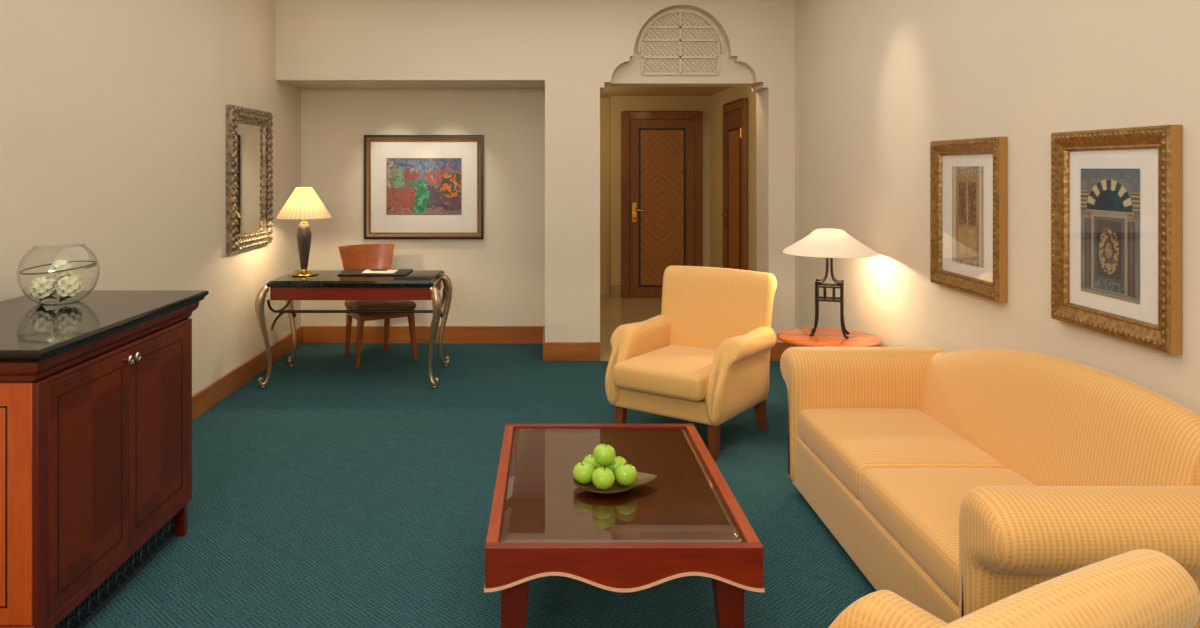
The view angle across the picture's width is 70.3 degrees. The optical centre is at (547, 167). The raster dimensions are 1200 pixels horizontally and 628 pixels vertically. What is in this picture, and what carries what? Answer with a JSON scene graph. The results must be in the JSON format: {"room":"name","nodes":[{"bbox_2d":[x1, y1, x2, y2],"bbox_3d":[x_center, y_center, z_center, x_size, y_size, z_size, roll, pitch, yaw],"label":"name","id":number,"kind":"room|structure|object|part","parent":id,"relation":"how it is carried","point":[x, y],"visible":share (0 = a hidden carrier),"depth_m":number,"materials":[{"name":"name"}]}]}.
{"room":"hotel room","nodes":[
{"label":"hotel room","id":0,"kind":"room"},
{"bbox_2d":[0,0,300,395],"bbox_3d":[-2.280,0.020,2.535,0.100,3.120,10.470,0,0,0],"label":"wall","id":1,"kind":"structure","parent":0,"point":[113,112],"depth_m":4.71,"materials":[{"name":"paint"}]},
{"bbox_2d":[192,326,302,421],"bbox_3d":[-2.221,1.502,2.535,0.018,0.155,10.270,0,0,0],"label":"baseboard","id":2,"kind":"structure","parent":1,"relation":"attached to","point":[214,393],"depth_m":6.08,"materials":[{"name":"brown wood"}]},
{"bbox_2d":[226,104,272,253],"bbox_3d":[-2.198,0.077,6.310,0.061,1.035,0.860,0,0,0],"label":"wall mirror","id":3,"kind":"object","parent":1,"relation":"attached to","point":[249,164],"visible":1,"depth_m":6.25,"materials":[{"name":"silver metal"}]},
{"bbox_2d":[236,123,263,234],"bbox_3d":[-2.221,0.077,6.310,0.012,0.805,0.630,0,0,0],"label":"mirror glass","id":4,"kind":"object","parent":3,"relation":"attached to","point":[250,174],"depth_m":6.33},
{"bbox_2d":[81,294,875,627],"bbox_3d":[-0.105,1.630,4.100,4.450,0.100,13.600,0,0,0],"label":"floor","id":5,"kind":"structure","parent":0,"point":[333,493],"depth_m":3.98,"materials":[{"name":"teal carpet"}]},
{"bbox_2d":[0,290,208,627],"bbox_3d":[-1.851,1.059,3.125,0.714,1.042,1.242,0,0,0],"label":"base cabinet","id":6,"kind":"object","parent":5,"relation":"on","point":[96,390],"visible":1,"depth_m":2.90,"materials":[{"name":"brown wood"}]},
{"bbox_3d":[-1.878,1.430,2.564,0.660,0.100,0.012,0,0,0],"label":"moulding","id":7,"kind":"part","parent":6,"relation":"part of","materials":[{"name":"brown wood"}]},
{"bbox_2d":[17,243,99,304],"bbox_3d":[-1.955,0.422,3.400,0.290,0.232,0.290,0,0,0],"label":"glass bowl","id":8,"kind":"object","parent":6,"relation":"on","point":[63,302],"depth_m":3.37,"materials":[{"name":"clear glass"}]},
{"bbox_2d":[30,276,56,298],"bbox_3d":[-1.997,0.473,3.365,0.096,0.091,0.095,0,0,-13],"label":"flower","id":9,"kind":"object","parent":8,"relation":"in","point":[42,286],"visible":0.98,"depth_m":3.34,"materials":[{"name":"white plant"}]},
{"bbox_2d":[39,296,55,301],"bbox_3d":[-1.971,0.516,3.345,0.055,0.022,0.037,0,0,10],"label":"leaf","id":10,"kind":"object","parent":8,"relation":"in","point":[46,297],"visible":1,"depth_m":3.35,"materials":[{"name":"green plant"}]},
{"bbox_3d":[-1.955,0.395,3.400,0.274,0.035,0.274,0,0,0],"label":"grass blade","id":11,"kind":"part","parent":8,"relation":"part of","materials":[{"name":"green plant"}]},
{"bbox_2d":[50,260,71,277],"bbox_3d":[-1.945,0.404,3.395,0.078,0.077,0.078,0,0,22],"label":"flower","id":12,"kind":"object","parent":8,"relation":"in","point":[58,265],"visible":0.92,"depth_m":3.38,"materials":[{"name":"white plant"}]},
{"bbox_2d":[59,296,70,301],"bbox_3d":[-1.903,0.516,3.353,0.037,0.022,0.054,0,0,40],"label":"leaf","id":13,"kind":"object","parent":8,"relation":"in","point":[61,299],"visible":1,"depth_m":3.34,"materials":[{"name":"green plant"}]},
{"bbox_2d":[55,275,81,296],"bbox_3d":[-1.899,0.471,3.368,0.092,0.091,0.093,0,0,34],"label":"flower","id":14,"kind":"object","parent":8,"relation":"in","point":[69,285],"visible":1,"depth_m":3.35,"materials":[{"name":"white plant"}]},
{"bbox_2d":[56,272,81,282],"bbox_3d":[-1.946,0.469,3.456,0.094,0.092,0.096,0,0,32],"label":"flower","id":15,"kind":"object","parent":8,"relation":"in","point":[72,273],"visible":0.09,"depth_m":3.46,"materials":[{"name":"white plant"}]},
{"bbox_3d":[-1.550,1.030,2.873,0.020,0.726,0.503,0,0,0],"label":"door","id":16,"kind":"part","parent":6,"relation":"part of","materials":[{"name":"brown wood"}]},
{"bbox_3d":[-1.866,0.616,3.125,0.684,0.068,1.182,0,0,0],"label":"cornice","id":17,"kind":"part","parent":6,"relation":"part of","materials":[{"name":"brown wood"}]},
{"bbox_3d":[-1.600,1.502,3.125,0.010,0.133,1.000,0,0,0],"label":"fret panel","id":18,"kind":"part","parent":6,"relation":"part of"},
{"bbox_3d":[-1.528,0.700,3.099,0.024,0.035,0.035,0,0,0],"label":"knob","id":19,"kind":"part","parent":6,"relation":"part of","materials":[{"name":"silver metal"}]},
{"bbox_3d":[-1.528,0.700,3.151,0.024,0.035,0.035,0,0,0],"label":"knob","id":20,"kind":"part","parent":6,"relation":"part of","materials":[{"name":"silver metal"}]},
{"bbox_3d":[-1.550,1.030,3.377,0.020,0.726,0.503,0,0,0],"label":"door","id":21,"kind":"part","parent":6,"relation":"part of","materials":[{"name":"brown wood"}]},
{"bbox_2d":[255,270,451,388],"bbox_3d":[-1.425,1.198,6.416,1.329,0.766,0.758,0,0,0],"label":"writing desk","id":22,"kind":"object","parent":5,"relation":"on","point":[417,284],"visible":0.99,"depth_m":6.13,"materials":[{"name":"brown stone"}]},
{"bbox_3d":[-2.036,1.214,6.085,0.117,0.734,0.064,0,0,-36],"label":"leg","id":23,"kind":"part","parent":22,"relation":"part of","materials":[{"name":"grey metal"}]},
{"bbox_3d":[-2.034,1.214,6.743,0.116,0.734,0.065,0,0,28],"label":"leg","id":24,"kind":"part","parent":22,"relation":"part of","materials":[{"name":"grey metal"}]},
{"bbox_2d":[276,187,331,275],"bbox_3d":[-1.865,0.482,6.500,0.415,0.665,0.415,0,0,0],"label":"desk lamp","id":25,"kind":"object","parent":22,"relation":"on","point":[303,203],"visible":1,"depth_m":6.43,"materials":[{"name":"beige fabric"}]},
{"bbox_3d":[-1.865,0.265,6.500,0.415,0.230,0.415,0,0,0],"label":"lamp shade","id":26,"kind":"part","parent":25,"relation":"part of","materials":[{"name":"beige fabric"}]},
{"bbox_3d":[-1.865,0.600,6.500,0.113,0.350,0.113,0,0,0],"label":"stem","id":27,"kind":"part","parent":25,"relation":"part of","materials":[{"name":"grey metal"}]},
{"bbox_2d":[337,269,412,275],"bbox_3d":[-1.335,0.809,6.600,0.520,0.012,0.330,0,0,0],"label":"desk pad","id":28,"kind":"object","parent":22,"relation":"on","point":[349,272],"visible":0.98,"depth_m":6.47,"materials":[{"name":"black leather"}]},
{"bbox_2d":[362,270,397,272],"bbox_3d":[-1.300,0.801,6.580,0.255,0.003,0.206,0,0,0],"label":"paper sheets","id":29,"kind":"object","parent":28,"relation":"on","point":[365,271],"visible":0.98,"depth_m":6.57,"materials":[{"name":"white paper"}]},
{"bbox_3d":[-0.814,1.214,6.085,0.117,0.734,0.064,0,0,36],"label":"leg","id":30,"kind":"part","parent":22,"relation":"part of","materials":[{"name":"grey metal"}]},
{"bbox_3d":[-0.816,1.214,6.743,0.116,0.734,0.065,0,0,-28],"label":"leg","id":31,"kind":"part","parent":22,"relation":"part of","materials":[{"name":"grey metal"}]},
{"bbox_2d":[338,244,417,368],"bbox_3d":[-1.436,1.117,7.062,0.527,0.925,0.568,0,0,-33],"label":"desk chair","id":32,"kind":"object","parent":5,"relation":"on","point":[361,256],"visible":0.63,"depth_m":7.08,"materials":[{"name":"brown wood"}]},
{"bbox_3d":[-1.665,1.260,7.106,0.044,0.640,0.103,0,0,-33],"label":"leg","id":33,"kind":"part","parent":32,"relation":"part of","materials":[{"name":"brown wood"}]},
{"bbox_3d":[-1.494,1.370,6.738,0.076,0.420,0.059,0,0,-33],"label":"leg","id":34,"kind":"part","parent":32,"relation":"part of","materials":[{"name":"brown wood"}]},
{"bbox_3d":[-1.549,0.838,7.237,0.497,0.365,0.152,0,0,-33],"label":"backrest","id":35,"kind":"part","parent":32,"relation":"part of","materials":[{"name":"brown wood"}]},
{"bbox_3d":[-1.405,1.188,7.015,0.470,0.053,0.415,0,0,-33],"label":"seat rail","id":36,"kind":"part","parent":32,"relation":"part of","materials":[{"name":"brown wood"}]},
{"bbox_3d":[-1.404,1.129,7.013,0.504,0.096,0.452,0,0,-33],"label":"seat","id":37,"kind":"part","parent":32,"relation":"part of","materials":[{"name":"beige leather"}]},
{"bbox_3d":[-1.383,1.260,7.289,0.044,0.640,0.103,0,0,-33],"label":"leg","id":38,"kind":"part","parent":32,"relation":"part of","materials":[{"name":"brown wood"}]},
{"bbox_3d":[-1.116,1.370,6.983,0.076,0.420,0.059,0,0,-33],"label":"leg","id":39,"kind":"part","parent":32,"relation":"part of","materials":[{"name":"brown wood"}]},
{"bbox_2d":[484,424,764,627],"bbox_3d":[0.227,1.355,3.145,0.836,0.450,1.236,0,0,0],"label":"coffee table","id":40,"kind":"object","parent":5,"relation":"on","point":[687,520],"visible":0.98,"depth_m":2.76,"materials":[{"name":"brown wood"}]},
{"bbox_3d":[-0.098,1.375,2.625,0.090,0.410,0.090,0,0,0],"label":"leg","id":41,"kind":"part","parent":40,"relation":"part of","materials":[{"name":"brown wood"}]},
{"bbox_2d":[573,472,657,493],"bbox_3d":[0.244,1.121,3.028,0.310,0.026,0.218,0,0,-12],"label":"leaf plate","id":42,"kind":"object","parent":40,"relation":"on","point":[642,478],"visible":0.49,"depth_m":3.00,"materials":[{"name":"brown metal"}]},
{"bbox_2d":[573,461,594,483],"bbox_3d":[0.129,1.082,3.024,0.081,0.078,0.081,0,0,30],"label":"apple","id":43,"kind":"object","parent":42,"relation":"on","point":[582,471],"visible":0.94,"depth_m":3.00,"materials":[{"name":"green food"}]},
{"bbox_2d":[583,453,603,468],"bbox_3d":[0.165,1.081,3.102,0.081,0.078,0.081,0,0,20],"label":"apple","id":44,"kind":"object","parent":42,"relation":"on","point":[589,458],"visible":0.34,"depth_m":3.08,"materials":[{"name":"green food"}]},
{"bbox_2d":[592,467,614,489],"bbox_3d":[0.193,1.081,2.968,0.081,0.078,0.081,0,0,32],"label":"apple","id":45,"kind":"object","parent":42,"relation":"on","point":[603,478],"visible":1,"depth_m":2.94,"materials":[{"name":"green food"}]},
{"bbox_2d":[593,443,615,465],"bbox_3d":[0.201,1.021,3.036,0.081,0.078,0.081,0,0,10],"label":"apple","id":46,"kind":"object","parent":42,"relation":"on","point":[603,454],"visible":1,"depth_m":3.01,"materials":[{"name":"green food"}]},
{"bbox_2d":[606,454,626,472],"bbox_3d":[0.249,1.081,3.088,0.081,0.077,0.081,0,0,21],"label":"apple","id":47,"kind":"object","parent":42,"relation":"on","point":[618,460],"visible":0.41,"depth_m":3.06,"materials":[{"name":"green food"}]},
{"bbox_2d":[614,462,636,485],"bbox_3d":[0.275,1.082,3.004,0.081,0.078,0.081,0,0,-13],"label":"apple","id":48,"kind":"object","parent":42,"relation":"on","point":[625,474],"visible":1,"depth_m":2.98,"materials":[{"name":"green food"}]},
{"bbox_3d":[0.227,1.155,3.145,0.756,0.019,1.156,0,0,0],"label":"table panel","id":49,"kind":"part","parent":40,"relation":"part of","materials":[{"name":"glass"}]},
{"bbox_3d":[0.227,1.232,2.549,0.834,0.060,0.043,0,0,0],"label":"edge trim","id":50,"kind":"part","parent":40,"relation":"part of","materials":[{"name":"brown wood"}]},
{"bbox_3d":[0.552,1.375,2.625,0.090,0.410,0.090,0,0,0],"label":"leg","id":51,"kind":"part","parent":40,"relation":"part of","materials":[{"name":"brown wood"}]},
{"bbox_2d":[605,266,776,459],"bbox_3d":[0.848,1.104,5.054,0.825,0.953,0.876,0,0,37],"label":"armchair","id":52,"kind":"object","parent":5,"relation":"on","point":[705,358],"visible":0.99,"depth_m":5.00,"materials":[{"name":"fabric"}]},
{"bbox_3d":[0.429,1.480,4.991,0.056,0.200,0.059,0,0,37],"label":"leg","id":53,"kind":"part","parent":52,"relation":"part of","materials":[{"name":"brown wood"}]},
{"bbox_3d":[0.555,1.167,5.234,0.140,0.447,0.705,0,0,37],"label":"arm","id":54,"kind":"part","parent":52,"relation":"part of","materials":[{"name":"fabric"}]},
{"bbox_2d":[612,345,715,400],"bbox_3d":[0.800,1.190,4.990,0.566,0.165,0.716,0,0,37],"label":"seat cushion","id":55,"kind":"object","parent":52,"relation":"on","point":[665,372],"depth_m":4.79,"materials":[{"name":"fabric"}]},
{"bbox_3d":[0.905,1.480,4.634,0.056,0.200,0.059,0,0,37],"label":"leg","id":56,"kind":"part","parent":52,"relation":"part of","materials":[{"name":"brown wood"}]},
{"bbox_3d":[1.047,1.009,5.320,0.740,0.763,0.211,0,0,37],"label":"backrest","id":57,"kind":"part","parent":52,"relation":"part of","materials":[{"name":"fabric"}]},
{"bbox_3d":[1.102,1.167,4.823,0.140,0.447,0.705,0,0,37],"label":"arm","id":58,"kind":"part","parent":52,"relation":"part of","materials":[{"name":"fabric"}]},
{"bbox_3d":[1.284,1.480,5.140,0.056,0.200,0.076,0,0,37],"label":"leg","id":59,"kind":"part","parent":52,"relation":"part of","materials":[{"name":"brown wood"}]},
{"bbox_2d":[777,327,881,346],"bbox_3d":[1.700,1.299,5.150,0.606,0.558,0.606,0,0,0],"label":"side table","id":60,"kind":"object","parent":5,"relation":"on","point":[795,337],"visible":0.3,"depth_m":5.09,"materials":[{"name":"brown wood"}]},
{"bbox_2d":[782,228,877,338],"bbox_3d":[1.705,0.693,5.150,0.550,0.650,0.550,0,0,21],"label":"table lamp","id":61,"kind":"object","parent":60,"relation":"on","point":[827,243],"visible":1,"depth_m":5.05,"materials":[{"name":"metal"}]},
{"bbox_3d":[1.599,0.906,5.120,0.057,0.223,0.017,0,0,-16],"label":"leg","id":62,"kind":"part","parent":61,"relation":"part of","materials":[{"name":"metal"}]},
{"bbox_3d":[1.705,0.672,5.150,0.161,0.285,0.125,0,0,21],"label":"frame","id":63,"kind":"part","parent":61,"relation":"part of","materials":[{"name":"metal"}]},
{"bbox_3d":[1.705,0.443,5.150,0.550,0.150,0.550,0,0,21],"label":"lamp shade","id":64,"kind":"part","parent":61,"relation":"part of","materials":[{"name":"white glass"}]},
{"bbox_3d":[1.764,0.906,5.057,0.017,0.223,0.057,0,0,-32],"label":"leg","id":65,"kind":"part","parent":61,"relation":"part of","materials":[{"name":"metal"}]},
{"bbox_3d":[1.811,0.906,5.180,0.057,0.223,0.017,0,0,-16],"label":"leg","id":66,"kind":"part","parent":61,"relation":"part of","materials":[{"name":"metal"}]},
{"bbox_2d":[780,347,1199,627],"bbox_3d":[1.582,1.140,3.265,0.824,0.881,2.144,0,0,0],"label":"sofa","id":67,"kind":"object","parent":5,"relation":"on","point":[958,484],"visible":0.98,"depth_m":2.99,"materials":[{"name":"fabric"}]},
{"bbox_3d":[1.570,1.213,4.200,0.800,0.654,0.274,0,0,0],"label":"arm","id":68,"kind":"part","parent":67,"relation":"part of","materials":[{"name":"fabric"}]},
{"bbox_2d":[798,408,1005,499],"bbox_3d":[1.488,1.220,3.668,0.599,0.178,0.814,0,0,0],"label":"seat cushion","id":69,"kind":"object","parent":67,"relation":"on","point":[842,443],"depth_m":3.57,"materials":[{"name":"fabric"}]},
{"bbox_2d":[860,468,1035,605],"bbox_3d":[1.488,1.220,2.862,0.599,0.178,0.814,0,0,0],"label":"seat cushion","id":70,"kind":"object","parent":67,"relation":"on","point":[914,512],"depth_m":2.92,"materials":[{"name":"fabric"}]},
{"bbox_3d":[1.869,1.090,3.265,0.249,0.781,1.730,0,0,0],"label":"backrest","id":71,"kind":"part","parent":67,"relation":"part of","materials":[{"name":"fabric"}]},
{"bbox_3d":[1.570,1.213,2.330,0.800,0.654,0.274,0,0,0],"label":"arm","id":72,"kind":"part","parent":67,"relation":"part of","materials":[{"name":"fabric"}]},
{"bbox_2d":[828,549,1199,627],"bbox_3d":[0.532,1.104,1.570,0.825,0.953,0.876,0,0,-30],"label":"armchair","id":73,"kind":"object","parent":5,"relation":"on","point":[1138,588],"visible":1,"depth_m":1.30,"materials":[{"name":"fabric"}]},
{"bbox_3d":[0.812,1.167,1.769,0.140,0.447,0.705,0,0,-30],"label":"arm","id":74,"kind":"part","parent":73,"relation":"part of","materials":[{"name":"fabric"}]},
{"bbox_3d":[0.698,1.009,1.283,0.740,0.763,0.211,0,0,-30],"label":"backrest","id":75,"kind":"part","parent":73,"relation":"part of","materials":[{"name":"fabric"}]},
{"bbox_2d":[276,0,794,341],"bbox_3d":[-0.105,0.020,7.410,4.250,3.120,0.900,0,0,0],"label":"wall","id":76,"kind":"structure","parent":0,"point":[528,77],"depth_m":6.96,"materials":[{"name":"paint"}]},
{"bbox_2d":[364,135,483,238],"bbox_3d":[-1.117,0.171,7.649,1.074,0.935,0.040,0,0,0],"label":"picture","id":77,"kind":"object","parent":76,"relation":"attached to","point":[416,186],"visible":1,"depth_m":7.66,"materials":[{"name":"paper"}]},
{"bbox_2d":[386,158,461,214],"bbox_3d":[-1.117,0.166,7.655,0.679,0.512,0.001,0,0,0],"label":"print","id":78,"kind":"object","parent":77,"relation":"attached to","point":[414,186],"depth_m":7.66},
{"bbox_2d":[302,326,599,360],"bbox_3d":[-0.893,1.502,7.306,2.638,0.155,0.728,0,0,0],"label":"baseboard","id":79,"kind":"structure","parent":76,"relation":"attached to","point":[552,351],"depth_m":7.65,"materials":[{"name":"brown wood"}]},
{"bbox_2d":[637,9,724,74],"bbox_3d":[1.104,-1.047,7.067,0.724,0.546,0.026,0,0,0],"label":"lattice panel","id":80,"kind":"object","parent":76,"relation":"attached to","point":[719,41],"visible":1,"depth_m":7.07,"materials":[{"name":"paint"}]},
{"bbox_2d":[770,342,790,360],"bbox_3d":[1.904,1.502,6.951,0.196,0.155,0.018,0,0,0],"label":"baseboard","id":81,"kind":"object","parent":76,"relation":"attached to","point":[777,350],"visible":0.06,"depth_m":6.94,"materials":[{"name":"brown wood"}]},
{"bbox_2d":[600,96,709,295],"bbox_3d":[0.490,0.350,9.380,2.980,2.460,3.040,0,0,0],"label":"wall","id":82,"kind":"structure","parent":0,"point":[611,108],"depth_m":10.40,"materials":[{"name":"paint"}]},
{"bbox_2d":[611,285,620,296],"bbox_3d":[1.375,1.505,10.393,1.209,0.150,0.015,0,0,0],"label":"baseboard","id":83,"kind":"structure","parent":82,"relation":"attached to","point":[615,289],"depth_m":10.38,"materials":[{"name":"stone"}]},
{"bbox_2d":[621,111,702,297],"bbox_3d":[1.389,0.441,10.348,0.991,2.278,0.102,0,0,0],"label":"door","id":84,"kind":"structure","parent":82,"relation":"in","point":[662,151],"depth_m":10.37,"materials":[{"name":"brown wood"}]},
{"bbox_3d":[1.103,0.540,10.334,0.158,0.240,0.073,0,0,0],"label":"handle","id":85,"kind":"part","parent":84,"relation":"part of","materials":[{"name":"gold metal"}]},
{"bbox_3d":[1.392,0.482,10.368,0.544,1.907,0.004,0,0,0],"label":"panel","id":86,"kind":"part","parent":84,"relation":"part of","materials":[{"name":"brown wood"}]},
{"bbox_2d":[600,87,728,97],"bbox_3d":[0.590,-0.930,9.130,2.980,0.100,3.540,0,0,0],"label":"ceiling","id":87,"kind":"structure","parent":0,"point":[607,92],"depth_m":9.78,"materials":[{"name":"paint"}]},
{"bbox_2d":[710,87,756,270],"bbox_3d":[1.943,0.350,8.880,0.274,2.460,3.040,0,0,0],"label":"wall","id":88,"kind":"structure","parent":0,"point":[717,101],"depth_m":9.64,"materials":[{"name":"paint"}]},
{"bbox_2d":[721,98,747,269],"bbox_3d":[1.929,0.441,8.900,0.100,2.278,1.000,0,0,0],"label":"door","id":89,"kind":"structure","parent":88,"relation":"in","point":[735,113],"depth_m":8.82,"materials":[{"name":"brown wood"}]},
{"bbox_3d":[1.915,0.540,9.197,0.071,0.240,0.156,0,0,0],"label":"handle","id":90,"kind":"part","parent":89,"relation":"part of","materials":[{"name":"gold metal"}]},
{"bbox_3d":[1.948,0.500,8.900,0.004,1.800,0.540,0,0,0],"label":"panel","id":91,"kind":"part","parent":89,"relation":"part of","materials":[{"name":"brown wood"}]},
{"bbox_2d":[795,0,1199,414],"bbox_3d":[2.070,0.020,2.330,0.100,3.120,10.060,0,0,0],"label":"wall","id":92,"kind":"structure","parent":0,"point":[877,82],"depth_m":4.07,"materials":[{"name":"paint"}]},
{"bbox_2d":[930,137,1006,302],"bbox_3d":[1.993,0.227,4.067,0.048,0.730,0.668,0,0,0],"label":"picture","id":93,"kind":"object","parent":92,"relation":"attached to","point":[968,177],"visible":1,"depth_m":4.03,"materials":[{"name":"paint"}]},
{"bbox_2d":[952,166,982,267],"bbox_3d":[2.006,0.227,4.067,0.001,0.470,0.300,0,0,0],"label":"print","id":94,"kind":"object","parent":93,"relation":"attached to","point":[967,181],"depth_m":4.06},
{"bbox_3d":[2.000,0.227,3.735,0.034,0.730,0.003,0,0,0],"label":"frame","id":95,"kind":"part","parent":93,"relation":"part of","materials":[{"name":"gold metal"}]},
{"bbox_2d":[1051,125,1181,353],"bbox_3d":[1.993,0.227,3.025,0.048,0.730,0.643,0,0,0],"label":"picture","id":96,"kind":"object","parent":92,"relation":"attached to","point":[1116,194],"visible":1,"depth_m":2.98,"materials":[{"name":"paint"}]},
{"bbox_2d":[1081,169,1139,303],"bbox_3d":[2.006,0.232,3.040,0.001,0.460,0.320,0,0,0],"label":"print","id":97,"kind":"object","parent":96,"relation":"attached to","point":[1110,198],"depth_m":3.02},
{"bbox_3d":[2.000,0.227,2.705,0.034,0.730,0.003,0,0,0],"label":"frame","id":98,"kind":"part","parent":96,"relation":"part of","materials":[{"name":"gold metal"}]}
]}

